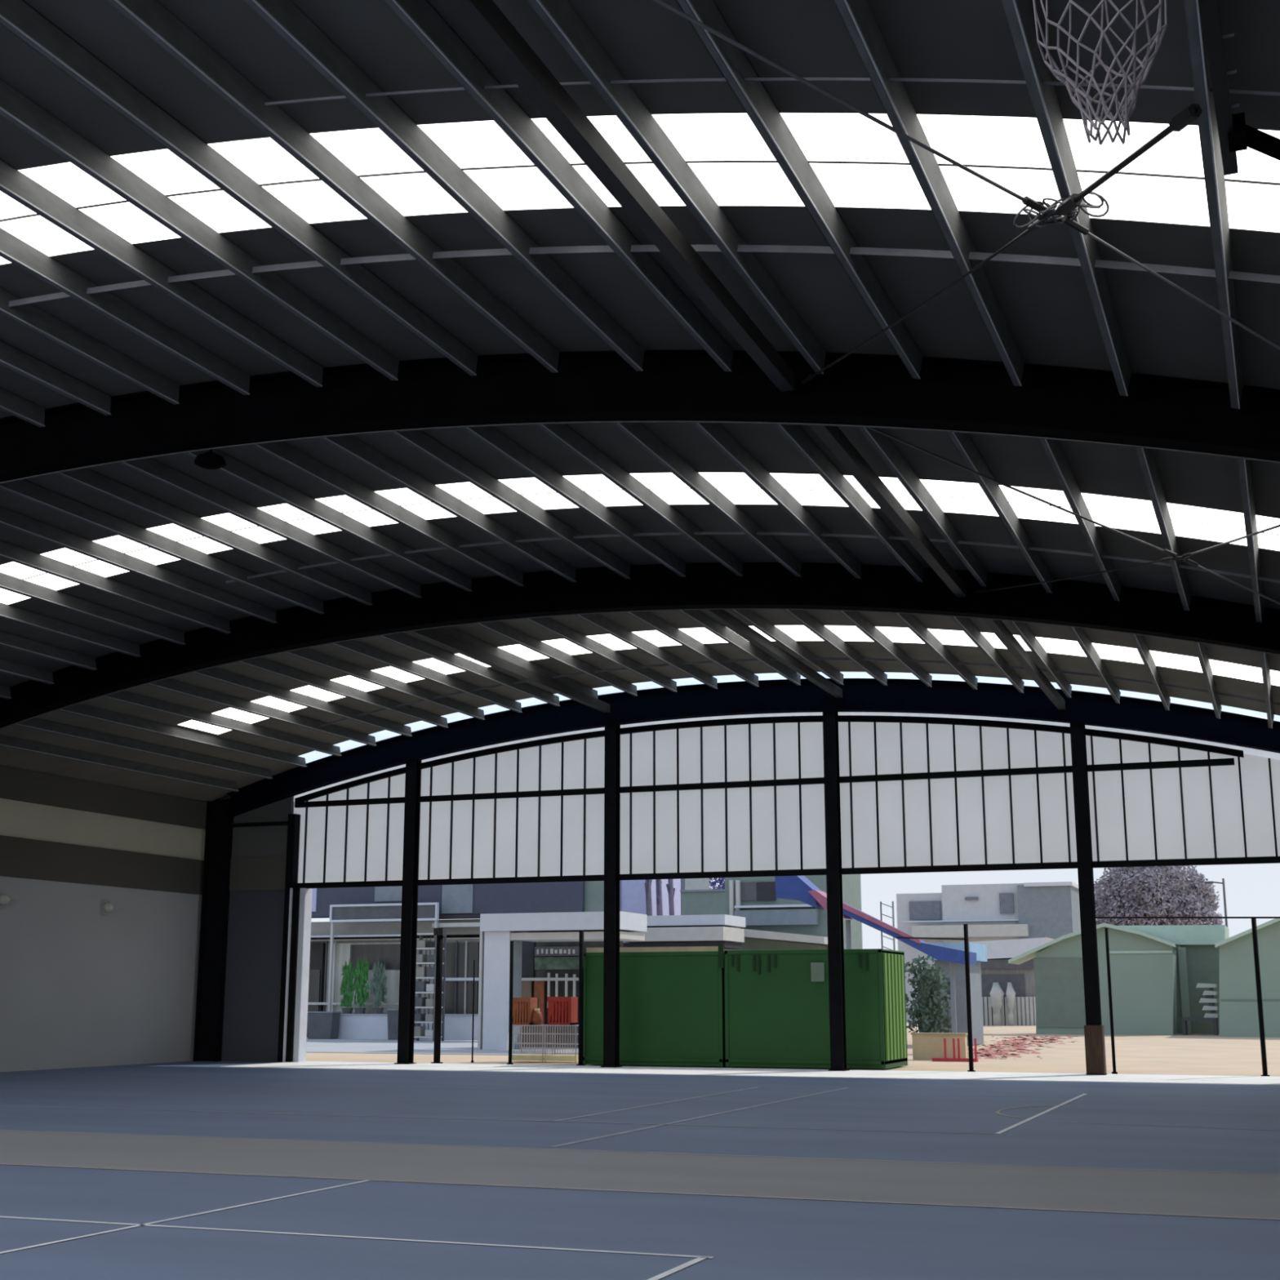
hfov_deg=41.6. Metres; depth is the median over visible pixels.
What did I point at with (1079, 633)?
purlin
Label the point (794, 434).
purlin
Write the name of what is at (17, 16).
purlin
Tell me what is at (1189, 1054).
ground
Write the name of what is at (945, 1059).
barrier
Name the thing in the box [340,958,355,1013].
potted plant
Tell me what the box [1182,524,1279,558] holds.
rod
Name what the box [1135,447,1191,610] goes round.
purlin
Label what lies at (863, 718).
edge girt
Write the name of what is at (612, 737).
column
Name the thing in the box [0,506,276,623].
purlin
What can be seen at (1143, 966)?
shed
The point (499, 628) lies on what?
purlin
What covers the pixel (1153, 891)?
round tree
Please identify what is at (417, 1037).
shelf
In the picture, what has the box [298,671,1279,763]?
skylight
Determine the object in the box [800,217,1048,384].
rod
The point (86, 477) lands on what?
purlin
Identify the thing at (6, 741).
purlin
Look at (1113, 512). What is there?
skylight
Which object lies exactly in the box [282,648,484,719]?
purlin
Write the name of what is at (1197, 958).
shed
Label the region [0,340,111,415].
purlin
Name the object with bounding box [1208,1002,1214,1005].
block
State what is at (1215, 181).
purlin
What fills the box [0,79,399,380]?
purlin
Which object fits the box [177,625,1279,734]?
skylight
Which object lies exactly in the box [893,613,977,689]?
purlin
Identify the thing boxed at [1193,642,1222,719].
purlin
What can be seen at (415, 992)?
shelf
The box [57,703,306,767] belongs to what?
purlin
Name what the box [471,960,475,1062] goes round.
pole
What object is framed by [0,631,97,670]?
purlin
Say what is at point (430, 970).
box
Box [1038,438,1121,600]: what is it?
purlin
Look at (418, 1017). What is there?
box
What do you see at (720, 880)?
tree
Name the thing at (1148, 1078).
threshold
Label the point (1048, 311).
ceiling
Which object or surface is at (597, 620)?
purlin
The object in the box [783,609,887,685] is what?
purlin
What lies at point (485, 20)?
roof purlin
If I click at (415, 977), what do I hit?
shelf
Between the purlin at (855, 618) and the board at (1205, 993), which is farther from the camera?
the board at (1205, 993)
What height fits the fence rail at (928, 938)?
0.094 m
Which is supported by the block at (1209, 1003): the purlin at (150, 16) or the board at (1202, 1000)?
the board at (1202, 1000)
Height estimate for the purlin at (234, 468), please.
0.245 m
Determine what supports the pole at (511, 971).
on the ground
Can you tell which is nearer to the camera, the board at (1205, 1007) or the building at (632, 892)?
the board at (1205, 1007)
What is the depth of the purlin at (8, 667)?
32.85 m
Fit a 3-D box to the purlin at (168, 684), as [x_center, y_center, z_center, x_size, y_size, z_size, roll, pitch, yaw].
[-8.736,1.579,38.447,0.126,0.254,10.653,-5,-13,21]
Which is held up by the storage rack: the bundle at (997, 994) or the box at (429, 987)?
the box at (429, 987)
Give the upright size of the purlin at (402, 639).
0.250 m
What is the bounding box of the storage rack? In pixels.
[413,933,446,1041]
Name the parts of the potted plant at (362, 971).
pot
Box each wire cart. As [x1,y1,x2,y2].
[511,1024,552,1062]
[544,1024,578,1062]
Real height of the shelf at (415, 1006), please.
0.060 m
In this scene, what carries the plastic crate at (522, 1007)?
on the wire cart at (514, 1057)
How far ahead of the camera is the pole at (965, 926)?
38.23 m
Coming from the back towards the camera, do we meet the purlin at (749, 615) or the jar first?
the jar
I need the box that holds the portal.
[477,911,647,1049]
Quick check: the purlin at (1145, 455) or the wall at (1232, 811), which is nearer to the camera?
the purlin at (1145, 455)
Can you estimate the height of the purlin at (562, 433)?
0.251 m
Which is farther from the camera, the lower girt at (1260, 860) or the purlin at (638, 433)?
the lower girt at (1260, 860)
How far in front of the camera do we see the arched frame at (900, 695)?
41.46 m
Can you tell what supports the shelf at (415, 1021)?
attached to the storage rack
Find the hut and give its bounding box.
[927,942,987,1045]
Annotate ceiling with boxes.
[0,0,1279,802]
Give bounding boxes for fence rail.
[895,937,964,940]
[1095,916,1279,918]
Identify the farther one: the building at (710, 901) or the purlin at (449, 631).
the building at (710, 901)
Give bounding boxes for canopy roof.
[623,914,745,950]
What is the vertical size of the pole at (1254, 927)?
3.328 m
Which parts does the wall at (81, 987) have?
panel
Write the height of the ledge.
0.980 m
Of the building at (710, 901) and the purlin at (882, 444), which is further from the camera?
the building at (710, 901)
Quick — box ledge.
[337,1013,478,1039]
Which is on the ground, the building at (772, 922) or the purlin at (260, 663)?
the building at (772, 922)
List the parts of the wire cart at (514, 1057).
leg, leg, leg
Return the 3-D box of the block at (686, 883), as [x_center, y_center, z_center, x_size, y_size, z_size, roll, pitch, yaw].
[2.094,15.716,90.004,2.434,9.894,4.400,-5,-13,21]
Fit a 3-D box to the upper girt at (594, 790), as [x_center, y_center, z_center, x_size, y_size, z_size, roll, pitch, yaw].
[-3.248,3.925,42.604,5.240,0.140,0.120,-5,-13,21]
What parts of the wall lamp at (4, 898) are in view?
plate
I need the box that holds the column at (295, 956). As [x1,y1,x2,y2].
[277,813,312,1062]
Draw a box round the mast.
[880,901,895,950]
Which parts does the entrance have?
tan panel, grey panel, tan panel, display frame, counter rail, green panel, display frame, display frame, display frame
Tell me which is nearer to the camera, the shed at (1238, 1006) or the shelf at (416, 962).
the shelf at (416, 962)
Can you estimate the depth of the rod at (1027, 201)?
11.50 m
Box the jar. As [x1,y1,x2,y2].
[532,1008,542,1024]
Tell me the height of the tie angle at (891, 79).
1.651 m
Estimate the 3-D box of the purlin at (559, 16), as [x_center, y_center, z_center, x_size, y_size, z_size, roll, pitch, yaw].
[0.068,-3.950,13.151,0.110,0.255,10.382,-5,-13,21]
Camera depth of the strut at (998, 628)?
32.48 m
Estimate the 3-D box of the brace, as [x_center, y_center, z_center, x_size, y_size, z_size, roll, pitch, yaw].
[4.546,-3.037,11.021,1.718,0.515,0.224,4,-13,-19]
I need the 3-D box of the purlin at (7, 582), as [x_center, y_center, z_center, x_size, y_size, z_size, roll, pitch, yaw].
[-10.602,-0.972,28.137,0.116,0.252,9.785,-5,-13,21]
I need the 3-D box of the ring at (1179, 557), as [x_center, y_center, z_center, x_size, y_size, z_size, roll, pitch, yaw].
[7.142,-1.083,22.261,0.260,0.075,0.260,-5,-13,21]
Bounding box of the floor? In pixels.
[0,1061,1279,1279]
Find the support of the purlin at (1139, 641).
attached to the arched frame at (762, 585)
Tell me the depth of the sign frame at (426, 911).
69.03 m
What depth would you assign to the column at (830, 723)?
38.95 m
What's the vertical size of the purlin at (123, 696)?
0.254 m
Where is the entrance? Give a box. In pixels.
[521,941,623,1047]
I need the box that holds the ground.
[305,1021,1279,1076]
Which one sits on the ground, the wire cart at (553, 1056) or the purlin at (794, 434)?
the wire cart at (553, 1056)
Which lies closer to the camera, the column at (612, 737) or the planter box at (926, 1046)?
the column at (612, 737)
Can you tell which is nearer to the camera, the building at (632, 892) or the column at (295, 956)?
the column at (295, 956)
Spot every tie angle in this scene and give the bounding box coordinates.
[8,244,1279,306]
[226,532,1279,583]
[265,77,1279,105]
[308,657,1279,729]
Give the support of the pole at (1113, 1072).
on the ground
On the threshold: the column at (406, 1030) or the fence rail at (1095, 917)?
the column at (406, 1030)
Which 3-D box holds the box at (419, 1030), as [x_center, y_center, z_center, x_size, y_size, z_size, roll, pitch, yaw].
[-8.461,15.000,64.541,0.321,0.372,0.450,-5,-13,21]
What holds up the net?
hanging from the ceiling
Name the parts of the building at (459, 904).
wall panel, door, door, white rail, dark pane, wall panel, wall panel, white rail, panel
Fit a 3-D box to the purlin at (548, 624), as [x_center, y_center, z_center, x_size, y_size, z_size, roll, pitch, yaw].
[-1.048,0.105,35.745,0.080,0.245,10.653,-6,-13,20]
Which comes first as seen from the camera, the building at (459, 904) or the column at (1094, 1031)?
the column at (1094, 1031)
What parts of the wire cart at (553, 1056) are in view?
leg, leg, leg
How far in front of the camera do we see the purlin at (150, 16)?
14.42 m
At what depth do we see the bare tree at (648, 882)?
80.31 m
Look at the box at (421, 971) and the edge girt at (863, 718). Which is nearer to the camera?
the edge girt at (863, 718)
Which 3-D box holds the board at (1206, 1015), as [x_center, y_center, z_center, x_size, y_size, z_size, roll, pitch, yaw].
[25.618,16.832,75.480,0.615,0.200,1.050,-5,-13,21]
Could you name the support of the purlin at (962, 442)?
attached to the arched frame at (1052, 402)
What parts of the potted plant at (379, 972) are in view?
stem, pot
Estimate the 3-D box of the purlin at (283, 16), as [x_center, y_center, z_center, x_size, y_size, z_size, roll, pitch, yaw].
[-1.854,-4.108,13.938,0.100,0.253,10.382,-5,-13,21]
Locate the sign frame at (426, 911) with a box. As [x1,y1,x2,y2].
[327,902,439,1013]
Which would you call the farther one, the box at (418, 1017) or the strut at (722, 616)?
the box at (418, 1017)
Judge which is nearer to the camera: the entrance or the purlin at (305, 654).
the purlin at (305, 654)
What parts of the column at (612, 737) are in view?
plate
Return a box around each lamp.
[0,891,9,907]
[101,899,113,915]
[194,449,226,469]
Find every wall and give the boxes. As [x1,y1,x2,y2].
[0,764,207,1071]
[221,711,1279,1062]
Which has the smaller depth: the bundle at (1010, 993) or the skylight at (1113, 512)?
the skylight at (1113, 512)
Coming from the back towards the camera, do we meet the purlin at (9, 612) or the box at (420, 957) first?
the box at (420, 957)
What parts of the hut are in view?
door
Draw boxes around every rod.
[652,0,1048,213]
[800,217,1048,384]
[868,427,1177,556]
[974,556,1171,593]
[1055,103,1202,216]
[1062,215,1279,349]
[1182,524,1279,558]
[1182,558,1279,604]
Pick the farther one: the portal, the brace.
the portal
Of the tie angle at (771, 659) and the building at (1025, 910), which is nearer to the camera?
the tie angle at (771, 659)
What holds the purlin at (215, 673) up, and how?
attached to the arched frame at (762, 585)
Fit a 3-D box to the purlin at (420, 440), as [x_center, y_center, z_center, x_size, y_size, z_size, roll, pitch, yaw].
[-1.958,-2.136,24.995,0.081,0.248,9.785,-5,-13,21]
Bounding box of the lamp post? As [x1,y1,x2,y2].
[1204,878,1227,927]
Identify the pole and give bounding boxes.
[431,928,446,1063]
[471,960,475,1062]
[506,940,513,1064]
[576,930,585,1066]
[963,924,975,1071]
[1104,928,1117,1074]
[1251,918,1270,1076]
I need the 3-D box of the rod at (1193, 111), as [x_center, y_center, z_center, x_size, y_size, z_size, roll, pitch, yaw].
[3.321,-3.270,11.571,0.097,0.344,1.951,2,-12,-11]
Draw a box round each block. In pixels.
[680,878,709,889]
[1205,995,1213,998]
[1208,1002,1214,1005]
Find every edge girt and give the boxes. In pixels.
[294,766,405,803]
[419,729,604,768]
[618,715,822,734]
[837,715,1070,733]
[1084,728,1244,757]
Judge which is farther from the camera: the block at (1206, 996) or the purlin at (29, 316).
the block at (1206, 996)
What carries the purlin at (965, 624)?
attached to the arched frame at (762, 585)
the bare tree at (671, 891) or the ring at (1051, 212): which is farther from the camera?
the bare tree at (671, 891)
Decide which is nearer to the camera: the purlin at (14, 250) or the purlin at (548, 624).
the purlin at (14, 250)
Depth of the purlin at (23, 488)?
26.93 m
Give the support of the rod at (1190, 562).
attached to the ring at (1179, 557)
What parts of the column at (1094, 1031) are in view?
plate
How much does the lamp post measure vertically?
8.764 m
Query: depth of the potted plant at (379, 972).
68.21 m
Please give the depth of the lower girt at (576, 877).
42.09 m
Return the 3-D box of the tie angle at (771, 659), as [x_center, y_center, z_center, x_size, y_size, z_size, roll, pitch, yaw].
[2.648,1.340,36.888,22.900,1.983,0.012,-5,-13,21]
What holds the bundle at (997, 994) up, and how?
on the ground
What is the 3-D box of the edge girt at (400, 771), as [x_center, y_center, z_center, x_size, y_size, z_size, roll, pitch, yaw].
[-7.580,3.827,44.324,3.400,0.842,0.120,-5,-13,21]
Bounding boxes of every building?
[306,880,604,1037]
[619,879,680,942]
[680,888,724,915]
[724,874,862,950]
[896,881,1080,1021]
[961,937,1054,1026]
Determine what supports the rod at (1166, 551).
attached to the arched frame at (1052, 402)
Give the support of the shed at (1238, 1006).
on the ground
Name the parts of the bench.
leg, leg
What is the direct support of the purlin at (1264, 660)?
attached to the arched frame at (762, 585)
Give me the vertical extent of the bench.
0.763 m
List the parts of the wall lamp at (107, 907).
lamp glass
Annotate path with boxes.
[306,1037,578,1054]
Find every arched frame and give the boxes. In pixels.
[0,350,1279,484]
[0,562,1279,728]
[193,679,1279,1062]
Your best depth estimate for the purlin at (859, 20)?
12.75 m
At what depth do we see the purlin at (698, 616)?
35.29 m
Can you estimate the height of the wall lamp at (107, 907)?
0.360 m
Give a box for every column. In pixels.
[277,813,312,1062]
[394,758,422,1064]
[600,722,622,1067]
[822,707,849,1071]
[1069,720,1106,1075]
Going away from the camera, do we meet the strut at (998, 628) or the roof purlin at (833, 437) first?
the roof purlin at (833, 437)
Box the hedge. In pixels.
[904,954,957,1032]
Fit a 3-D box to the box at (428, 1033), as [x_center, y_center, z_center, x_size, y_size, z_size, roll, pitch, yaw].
[-7.964,15.027,64.341,0.352,0.235,0.450,-5,-13,21]
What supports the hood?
attached to the chute
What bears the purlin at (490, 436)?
attached to the arched frame at (1052, 402)
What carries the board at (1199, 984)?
on the block
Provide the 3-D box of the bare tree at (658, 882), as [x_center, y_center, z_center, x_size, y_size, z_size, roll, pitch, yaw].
[0.874,13.701,79.923,0.518,9.664,0.450,6,-14,-27]
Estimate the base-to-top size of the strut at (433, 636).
0.200 m
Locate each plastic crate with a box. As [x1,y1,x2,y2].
[512,997,537,1024]
[546,996,578,1025]
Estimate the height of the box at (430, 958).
0.283 m
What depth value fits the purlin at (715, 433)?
23.44 m
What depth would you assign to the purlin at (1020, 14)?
12.11 m
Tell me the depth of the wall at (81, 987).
41.01 m
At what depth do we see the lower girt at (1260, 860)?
36.43 m
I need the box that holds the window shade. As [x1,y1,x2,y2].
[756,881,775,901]
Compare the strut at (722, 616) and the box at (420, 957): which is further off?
the box at (420, 957)
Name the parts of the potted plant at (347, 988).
pot, stem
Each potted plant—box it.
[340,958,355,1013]
[352,955,369,1013]
[370,959,386,1013]
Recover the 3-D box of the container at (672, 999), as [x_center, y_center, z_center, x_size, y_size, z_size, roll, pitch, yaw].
[0.700,9.183,42.361,3.740,2.908,2.360,-5,-13,21]
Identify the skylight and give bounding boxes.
[0,112,1279,264]
[0,472,1279,604]
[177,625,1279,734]
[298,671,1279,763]
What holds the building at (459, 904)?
on the path
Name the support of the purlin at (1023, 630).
attached to the arched frame at (762, 585)
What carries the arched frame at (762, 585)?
on the floor
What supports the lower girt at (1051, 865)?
attached to the wall at (1232, 811)
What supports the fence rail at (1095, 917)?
attached to the pole at (1254, 927)
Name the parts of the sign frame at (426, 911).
leg, white frame, leg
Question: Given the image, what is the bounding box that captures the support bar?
[1200,0,1239,175]
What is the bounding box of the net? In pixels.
[1032,0,1167,145]
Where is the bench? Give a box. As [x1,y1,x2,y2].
[1181,1017,1218,1035]
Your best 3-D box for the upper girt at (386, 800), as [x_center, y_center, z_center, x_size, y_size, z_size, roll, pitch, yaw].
[-7.580,4.269,44.230,3.400,0.140,0.120,-5,-13,21]
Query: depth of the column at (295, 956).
43.79 m
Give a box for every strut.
[407,628,609,712]
[700,609,842,697]
[982,618,1065,710]
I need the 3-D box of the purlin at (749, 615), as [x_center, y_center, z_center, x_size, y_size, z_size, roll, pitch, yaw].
[2.791,-0.107,34.285,0.084,0.250,10.653,-5,-13,21]
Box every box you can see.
[307,1011,341,1039]
[386,1008,417,1039]
[413,1026,426,1035]
[414,997,427,1006]
[414,1013,426,1021]
[415,966,426,977]
[415,981,429,991]
[416,940,430,947]
[416,954,427,962]
[425,1014,433,1021]
[425,1029,432,1036]
[426,941,435,947]
[426,955,435,962]
[426,966,434,977]
[426,983,434,991]
[426,998,433,1006]
[911,1032,968,1060]
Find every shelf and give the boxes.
[413,1035,442,1038]
[414,1006,443,1008]
[414,1021,442,1022]
[415,977,444,978]
[415,991,443,993]
[416,947,444,950]
[416,962,444,964]
[417,933,433,935]
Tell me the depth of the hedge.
56.90 m
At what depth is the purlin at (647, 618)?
35.61 m
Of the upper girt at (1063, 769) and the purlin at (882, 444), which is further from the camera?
the upper girt at (1063, 769)
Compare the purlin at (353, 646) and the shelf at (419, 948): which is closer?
the purlin at (353, 646)
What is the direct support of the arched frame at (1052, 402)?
on the floor
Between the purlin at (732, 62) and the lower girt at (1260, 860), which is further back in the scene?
the lower girt at (1260, 860)
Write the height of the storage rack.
4.075 m
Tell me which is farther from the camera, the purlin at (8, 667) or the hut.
the hut
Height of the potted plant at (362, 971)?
2.384 m
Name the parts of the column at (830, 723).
plate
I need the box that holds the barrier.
[932,1038,977,1062]
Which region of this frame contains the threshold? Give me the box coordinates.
[220,1061,1279,1084]
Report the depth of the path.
55.81 m
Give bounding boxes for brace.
[1227,111,1279,160]
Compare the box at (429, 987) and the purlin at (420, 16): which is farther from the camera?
the box at (429, 987)
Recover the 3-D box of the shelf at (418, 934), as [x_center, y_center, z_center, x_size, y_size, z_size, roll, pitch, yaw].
[-8.192,11.404,65.226,1.077,0.060,0.700,-5,-13,21]
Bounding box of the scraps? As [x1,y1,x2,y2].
[967,1035,1078,1058]
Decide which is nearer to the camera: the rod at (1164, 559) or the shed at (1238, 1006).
the rod at (1164, 559)
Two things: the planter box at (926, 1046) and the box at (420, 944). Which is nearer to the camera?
the planter box at (926, 1046)
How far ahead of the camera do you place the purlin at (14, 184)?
17.13 m
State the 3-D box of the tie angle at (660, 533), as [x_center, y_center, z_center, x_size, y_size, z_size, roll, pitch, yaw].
[1.115,-0.933,26.147,17.900,1.973,0.012,-5,-13,21]
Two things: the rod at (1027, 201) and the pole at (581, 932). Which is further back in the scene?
the pole at (581, 932)
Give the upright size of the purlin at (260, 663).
0.252 m
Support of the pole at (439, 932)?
on the ground
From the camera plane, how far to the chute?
52.34 m
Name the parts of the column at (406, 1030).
plate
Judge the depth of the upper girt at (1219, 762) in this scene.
37.01 m
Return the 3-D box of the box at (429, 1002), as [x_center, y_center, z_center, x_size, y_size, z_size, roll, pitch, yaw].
[-7.985,13.918,64.584,0.306,0.292,0.450,-5,-13,21]
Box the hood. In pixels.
[774,875,825,910]
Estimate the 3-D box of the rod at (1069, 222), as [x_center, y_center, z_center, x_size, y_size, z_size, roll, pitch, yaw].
[5.336,-2.461,14.059,5.246,0.856,0.053,8,-15,-34]
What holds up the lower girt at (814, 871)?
attached to the wall at (1232, 811)
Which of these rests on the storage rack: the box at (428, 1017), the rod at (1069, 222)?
the box at (428, 1017)
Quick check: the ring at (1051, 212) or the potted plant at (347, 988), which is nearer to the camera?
the ring at (1051, 212)
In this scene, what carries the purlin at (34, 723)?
attached to the arched frame at (762, 585)
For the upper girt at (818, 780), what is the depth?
40.58 m
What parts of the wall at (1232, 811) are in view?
corner panel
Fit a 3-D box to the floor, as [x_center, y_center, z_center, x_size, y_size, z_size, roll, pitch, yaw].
[-5.806,5.798,19.112,29.505,0.125,44.200,-5,-13,21]
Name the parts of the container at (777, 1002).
notice plate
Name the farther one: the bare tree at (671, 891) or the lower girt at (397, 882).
the bare tree at (671, 891)
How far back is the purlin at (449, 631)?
36.91 m
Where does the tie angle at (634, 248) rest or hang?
hanging from the ceiling
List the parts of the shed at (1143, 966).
door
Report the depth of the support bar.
10.12 m
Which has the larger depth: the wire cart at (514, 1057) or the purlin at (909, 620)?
the wire cart at (514, 1057)
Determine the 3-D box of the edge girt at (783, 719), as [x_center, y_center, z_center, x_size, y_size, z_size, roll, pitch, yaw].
[1.948,2.045,40.966,5.250,0.214,0.120,-5,-13,21]
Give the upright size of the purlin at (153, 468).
0.248 m
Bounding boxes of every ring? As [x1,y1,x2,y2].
[1013,191,1109,228]
[1169,555,1190,560]
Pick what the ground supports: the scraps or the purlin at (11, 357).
the scraps
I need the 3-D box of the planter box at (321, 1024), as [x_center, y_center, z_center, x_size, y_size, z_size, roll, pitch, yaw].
[-12.718,15.476,67.615,1.223,1.074,0.640,-5,-13,21]
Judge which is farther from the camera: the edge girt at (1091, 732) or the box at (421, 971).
the box at (421, 971)
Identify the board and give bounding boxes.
[1195,982,1217,987]
[1199,998,1217,1002]
[1202,990,1217,995]
[1202,1005,1218,1009]
[1203,1013,1218,1017]
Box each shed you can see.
[1008,923,1180,1035]
[1118,924,1229,1033]
[1214,918,1279,1037]
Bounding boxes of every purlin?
[0,0,477,375]
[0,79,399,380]
[0,159,323,386]
[0,227,249,395]
[0,287,179,404]
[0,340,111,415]
[0,387,44,427]
[0,479,324,613]
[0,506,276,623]
[0,540,231,634]
[0,572,185,644]
[0,602,140,657]
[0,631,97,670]
[0,658,53,684]
[0,684,11,699]
[0,734,239,791]
[13,717,272,779]
[54,467,372,605]
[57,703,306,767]
[101,690,341,756]
[106,0,559,372]
[119,457,422,598]
[145,678,376,746]
[183,448,471,591]
[191,667,412,737]
[236,657,448,728]
[243,0,644,370]
[251,441,523,586]
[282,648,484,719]
[319,435,576,582]
[330,640,522,712]
[377,632,559,706]
[382,0,733,371]
[389,430,630,578]
[432,626,598,699]
[444,0,794,391]
[462,426,685,577]
[475,621,636,696]
[524,617,677,692]
[526,0,826,373]
[536,423,742,576]
[573,613,717,688]
[612,422,801,577]
[625,611,759,686]
[675,0,923,378]
[677,609,800,685]
[691,422,862,578]
[728,608,844,684]
[773,423,924,582]
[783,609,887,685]
[809,425,966,597]
[833,0,1024,386]
[837,610,932,687]
[857,426,987,586]
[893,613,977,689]
[946,431,1053,593]
[950,616,1024,693]
[1001,0,1131,395]
[1008,621,1071,697]
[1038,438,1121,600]
[1068,626,1120,703]
[1129,633,1170,711]
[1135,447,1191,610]
[1183,0,1244,408]
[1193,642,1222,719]
[1237,458,1264,622]
[1259,652,1274,728]
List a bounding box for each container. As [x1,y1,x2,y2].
[582,943,725,1066]
[724,948,907,1069]
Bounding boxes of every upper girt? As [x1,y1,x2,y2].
[294,796,404,808]
[418,787,604,802]
[618,777,824,793]
[839,765,1072,782]
[1087,758,1234,771]
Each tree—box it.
[644,879,652,915]
[655,879,662,915]
[666,879,675,915]
[709,877,724,888]
[1093,865,1223,925]
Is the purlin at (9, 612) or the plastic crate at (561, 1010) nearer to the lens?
the purlin at (9, 612)
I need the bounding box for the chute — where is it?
[774,875,976,1032]
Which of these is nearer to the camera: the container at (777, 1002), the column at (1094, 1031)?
the column at (1094, 1031)
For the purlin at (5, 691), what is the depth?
33.73 m
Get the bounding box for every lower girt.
[293,880,402,888]
[416,875,604,885]
[618,868,826,879]
[840,862,1077,874]
[1092,856,1279,867]
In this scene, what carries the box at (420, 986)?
on the storage rack
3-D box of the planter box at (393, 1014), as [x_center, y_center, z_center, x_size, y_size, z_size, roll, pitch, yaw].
[-9.400,15.162,66.381,1.038,1.178,0.640,-5,-13,21]
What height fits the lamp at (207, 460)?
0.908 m
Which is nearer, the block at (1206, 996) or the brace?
the brace
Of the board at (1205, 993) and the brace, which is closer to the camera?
the brace
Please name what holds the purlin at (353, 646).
attached to the arched frame at (762, 585)
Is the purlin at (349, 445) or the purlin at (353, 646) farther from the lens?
the purlin at (353, 646)
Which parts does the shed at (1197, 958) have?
post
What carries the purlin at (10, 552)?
hanging from the ceiling
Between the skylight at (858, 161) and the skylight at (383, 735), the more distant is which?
the skylight at (383, 735)
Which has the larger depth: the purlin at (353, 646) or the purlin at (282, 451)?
the purlin at (353, 646)
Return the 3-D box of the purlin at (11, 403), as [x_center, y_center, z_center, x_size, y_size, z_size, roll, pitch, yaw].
[-9.537,-3.860,16.898,0.090,0.248,10.382,-5,-13,21]
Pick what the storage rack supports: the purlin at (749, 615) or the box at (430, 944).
the box at (430, 944)
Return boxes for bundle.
[989,982,1004,1026]
[1005,982,1015,1026]
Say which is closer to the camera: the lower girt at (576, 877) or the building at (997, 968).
the lower girt at (576, 877)
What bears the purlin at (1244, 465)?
attached to the arched frame at (1052, 402)
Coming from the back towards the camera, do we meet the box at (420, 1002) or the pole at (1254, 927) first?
the box at (420, 1002)
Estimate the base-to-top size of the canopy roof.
4.453 m
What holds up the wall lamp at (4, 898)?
attached to the wall at (81, 987)

